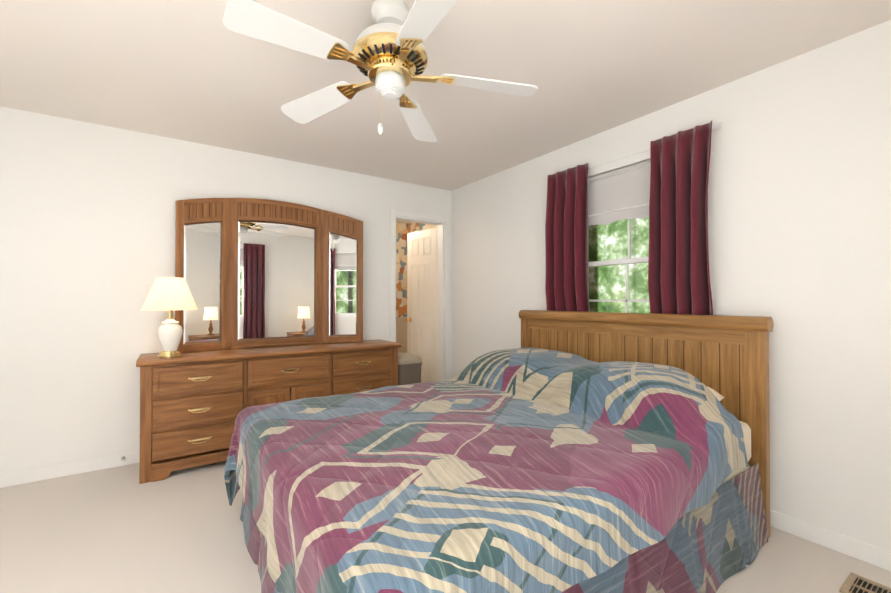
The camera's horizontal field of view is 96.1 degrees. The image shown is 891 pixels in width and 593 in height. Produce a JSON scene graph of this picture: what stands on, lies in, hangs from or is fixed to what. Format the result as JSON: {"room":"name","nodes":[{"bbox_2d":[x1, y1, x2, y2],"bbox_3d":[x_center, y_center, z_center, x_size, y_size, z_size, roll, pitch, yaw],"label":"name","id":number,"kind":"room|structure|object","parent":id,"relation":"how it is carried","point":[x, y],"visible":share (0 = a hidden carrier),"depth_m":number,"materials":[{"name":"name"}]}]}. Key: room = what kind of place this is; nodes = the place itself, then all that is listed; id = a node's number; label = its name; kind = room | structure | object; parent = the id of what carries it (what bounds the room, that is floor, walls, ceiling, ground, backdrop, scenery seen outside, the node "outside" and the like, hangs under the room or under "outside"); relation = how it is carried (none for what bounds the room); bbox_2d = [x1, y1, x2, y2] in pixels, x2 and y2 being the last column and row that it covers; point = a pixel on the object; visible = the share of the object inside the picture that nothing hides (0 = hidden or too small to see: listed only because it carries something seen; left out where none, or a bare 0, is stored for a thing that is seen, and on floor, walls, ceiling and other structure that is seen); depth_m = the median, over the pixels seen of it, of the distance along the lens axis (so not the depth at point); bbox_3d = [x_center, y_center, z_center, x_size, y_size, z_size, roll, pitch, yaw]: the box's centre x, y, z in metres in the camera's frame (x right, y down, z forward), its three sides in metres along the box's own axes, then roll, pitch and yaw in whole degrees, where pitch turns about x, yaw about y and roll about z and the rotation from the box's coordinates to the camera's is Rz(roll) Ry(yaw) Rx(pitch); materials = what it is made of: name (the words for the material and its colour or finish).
{"room":"bedroom","nodes":[
{"label":"bedroom","id":0,"kind":"room"},
{"bbox_2d":[0,106,450,471],"bbox_3d":[-1.740,0.005,3.390,4.540,2.440,0.120,0,-1,-34],"label":"wall","id":1,"kind":"structure","parent":0,"point":[87,233],"depth_m":2.83,"materials":[{"name":"white paint"}]},
{"bbox_2d":[0,449,139,487],"bbox_3d":[-1.703,1.177,3.325,4.300,0.097,0.012,0,-1,-34],"label":"baseboard","id":2,"kind":"structure","parent":1,"relation":"attached to","point":[39,473],"depth_m":2.72,"materials":[{"name":"white wood"}]},
{"bbox_2d":[390,209,448,380],"bbox_3d":[-0.303,0.170,4.369,0.736,2.128,0.158,0,-1,-34],"label":"door frame","id":3,"kind":"structure","parent":1,"relation":"attached to","point":[441,223],"depth_m":4.49,"materials":[{"name":"white wood"}]},
{"bbox_2d":[405,227,436,382],"bbox_3d":[-0.296,0.217,4.789,0.166,2.018,0.582,0,-1,-34],"label":"door leaf","id":4,"kind":"structure","parent":1,"relation":"in","point":[421,319],"depth_m":4.77,"materials":[{"name":"white wood"}]},
{"bbox_2d":[396,222,436,316],"bbox_3d":[-0.373,0.014,4.401,2.200,2.440,0.004,0,-1,-34],"label":"wall","id":5,"kind":"structure","parent":0,"point":[403,230],"depth_m":4.33,"materials":[{"name":"paper"}]},
{"bbox_2d":[396,317,406,352],"bbox_3d":[-1.428,0.788,5.936,2.000,0.920,0.020,0,-1,-34],"label":"trim","id":6,"kind":"structure","parent":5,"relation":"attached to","point":[401,330],"depth_m":6.41,"materials":[{"name":"beige wood"}]},
{"bbox_2d":[0,460,890,592],"bbox_3d":[-0.450,1.259,1.494,4.540,0.100,4.690,0,-1,-34],"label":"floor","id":7,"kind":"structure","parent":0,"point":[119,529],"depth_m":1.95,"materials":[{"name":"carpet"}]},
{"bbox_2d":[136,339,400,483],"bbox_3d":[-1.323,0.825,3.295,1.920,0.800,0.473,0,-1,-34],"label":"dresser","id":8,"kind":"object","parent":7,"relation":"on","point":[193,404],"visible":0.67,"depth_m":2.86,"materials":[{"name":"brown wood"}]},
{"bbox_2d":[141,277,197,357],"bbox_3d":[-1.923,0.141,2.797,0.331,0.556,0.331,0,-1,-34],"label":"table lamp","id":9,"kind":"object","parent":8,"relation":"on","point":[169,294],"visible":1,"depth_m":2.73,"materials":[{"name":"white ceramic"}]},
{"bbox_2d":[175,198,362,351],"bbox_3d":[-1.424,-0.202,3.431,1.482,1.254,0.137,0,-1,-34],"label":"dresser mirror","id":10,"kind":"object","parent":8,"relation":"on","point":[254,272],"visible":1,"depth_m":3.42,"materials":[{"name":"brown wood"}]},
{"bbox_2d":[398,353,421,385],"bbox_3d":[-0.433,0.899,3.950,0.282,0.658,0.372,0,-1,-34],"label":"hamper","id":11,"kind":"object","parent":7,"relation":"on","point":[409,368],"visible":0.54,"depth_m":3.80,"materials":[{"name":"wicker"}]},
{"bbox_2d":[224,310,773,592],"bbox_3d":[0.233,0.658,2.106,2.286,1.112,1.866,0,-1,-34],"label":"bed","id":12,"kind":"object","parent":7,"relation":"on","point":[582,452],"visible":1,"depth_m":1.57,"materials":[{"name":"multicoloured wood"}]},
{"bbox_2d":[839,572,890,592],"bbox_3d":[1.785,1.204,1.558,0.190,0.009,0.330,0,-1,-34],"label":"floor vent","id":13,"kind":"object","parent":7,"relation":"in","point":[854,583],"visible":1,"depth_m":1.66,"materials":[{"name":"beige metal"}]},
{"bbox_2d":[0,0,890,190],"bbox_3d":[-0.450,-1.281,1.516,4.540,0.100,4.690,0,-1,-34],"label":"ceiling","id":14,"kind":"structure","parent":0,"point":[196,71],"depth_m":2.16,"materials":[{"name":"white paint"}]},
{"bbox_2d":[222,0,536,141],"bbox_3d":[-0.245,-0.963,1.681,1.218,0.533,1.224,0,-1,-34],"label":"ceiling fan","id":15,"kind":"object","parent":14,"relation":"hanging from","point":[388,56],"visible":1,"depth_m":1.62,"materials":[{"name":"white wood"}]},
{"bbox_2d":[451,20,890,551],"bbox_3d":[1.374,0.000,2.753,0.120,2.440,4.450,0,-1,-34],"label":"wall","id":16,"kind":"structure","parent":0,"point":[799,210],"depth_m":2.04,"materials":[{"name":"white paint"}]},
{"bbox_2d":[588,154,649,312],"bbox_3d":[1.299,-0.259,2.856,0.130,1.380,0.960,0,-1,-34],"label":"window","id":17,"kind":"structure","parent":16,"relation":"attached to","point":[627,261],"depth_m":2.86,"materials":[{"name":"white wood"}]},
{"bbox_2d":[587,160,650,225],"bbox_3d":[1.276,-0.721,2.844,0.044,0.394,0.838,0,-1,-34],"label":"window shade","id":18,"kind":"object","parent":16,"relation":"attached to","point":[619,194],"visible":0.52,"depth_m":2.86,"materials":[{"name":"grey fabric"}]},
{"bbox_2d":[588,122,721,168],"bbox_3d":[1.240,-0.991,2.840,0.010,0.033,1.270,0,-1,-34],"label":"curtain rod","id":19,"kind":"object","parent":16,"relation":"attached to","point":[639,150],"visible":0.52,"depth_m":2.80,"materials":[{"name":"white metal"}]},
{"bbox_2d":[545,163,589,311],"bbox_3d":[0.950,-0.349,3.147,0.106,1.305,0.399,0,-1,-34],"label":"curtain","id":20,"kind":"object","parent":19,"relation":"hanging from","point":[567,268],"visible":0.77,"depth_m":3.11,"materials":[{"name":"red fabric"}]},
{"bbox_2d":[648,121,712,314],"bbox_3d":[1.434,-0.355,2.440,0.102,1.305,0.364,0,-1,-34],"label":"curtain","id":21,"kind":"object","parent":19,"relation":"hanging from","point":[678,273],"visible":0.73,"depth_m":2.43,"materials":[{"name":"red fabric"}]},
{"bbox_2d":[770,510,890,570],"bbox_3d":[1.323,1.177,2.700,0.012,0.085,4.438,0,-1,-34],"label":"baseboard","id":22,"kind":"structure","parent":16,"relation":"attached to","point":[862,551],"depth_m":1.91,"materials":[{"name":"white wood"}]},
{"label":"outside","id":23,"kind":"structure","parent":0,"visible":0},
{"bbox_2d":[588,217,649,312],"bbox_3d":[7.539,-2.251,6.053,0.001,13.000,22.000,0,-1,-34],"label":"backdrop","id":24,"kind":"structure","parent":23,"point":[636,248],"depth_m":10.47,"materials":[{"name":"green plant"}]}
]}

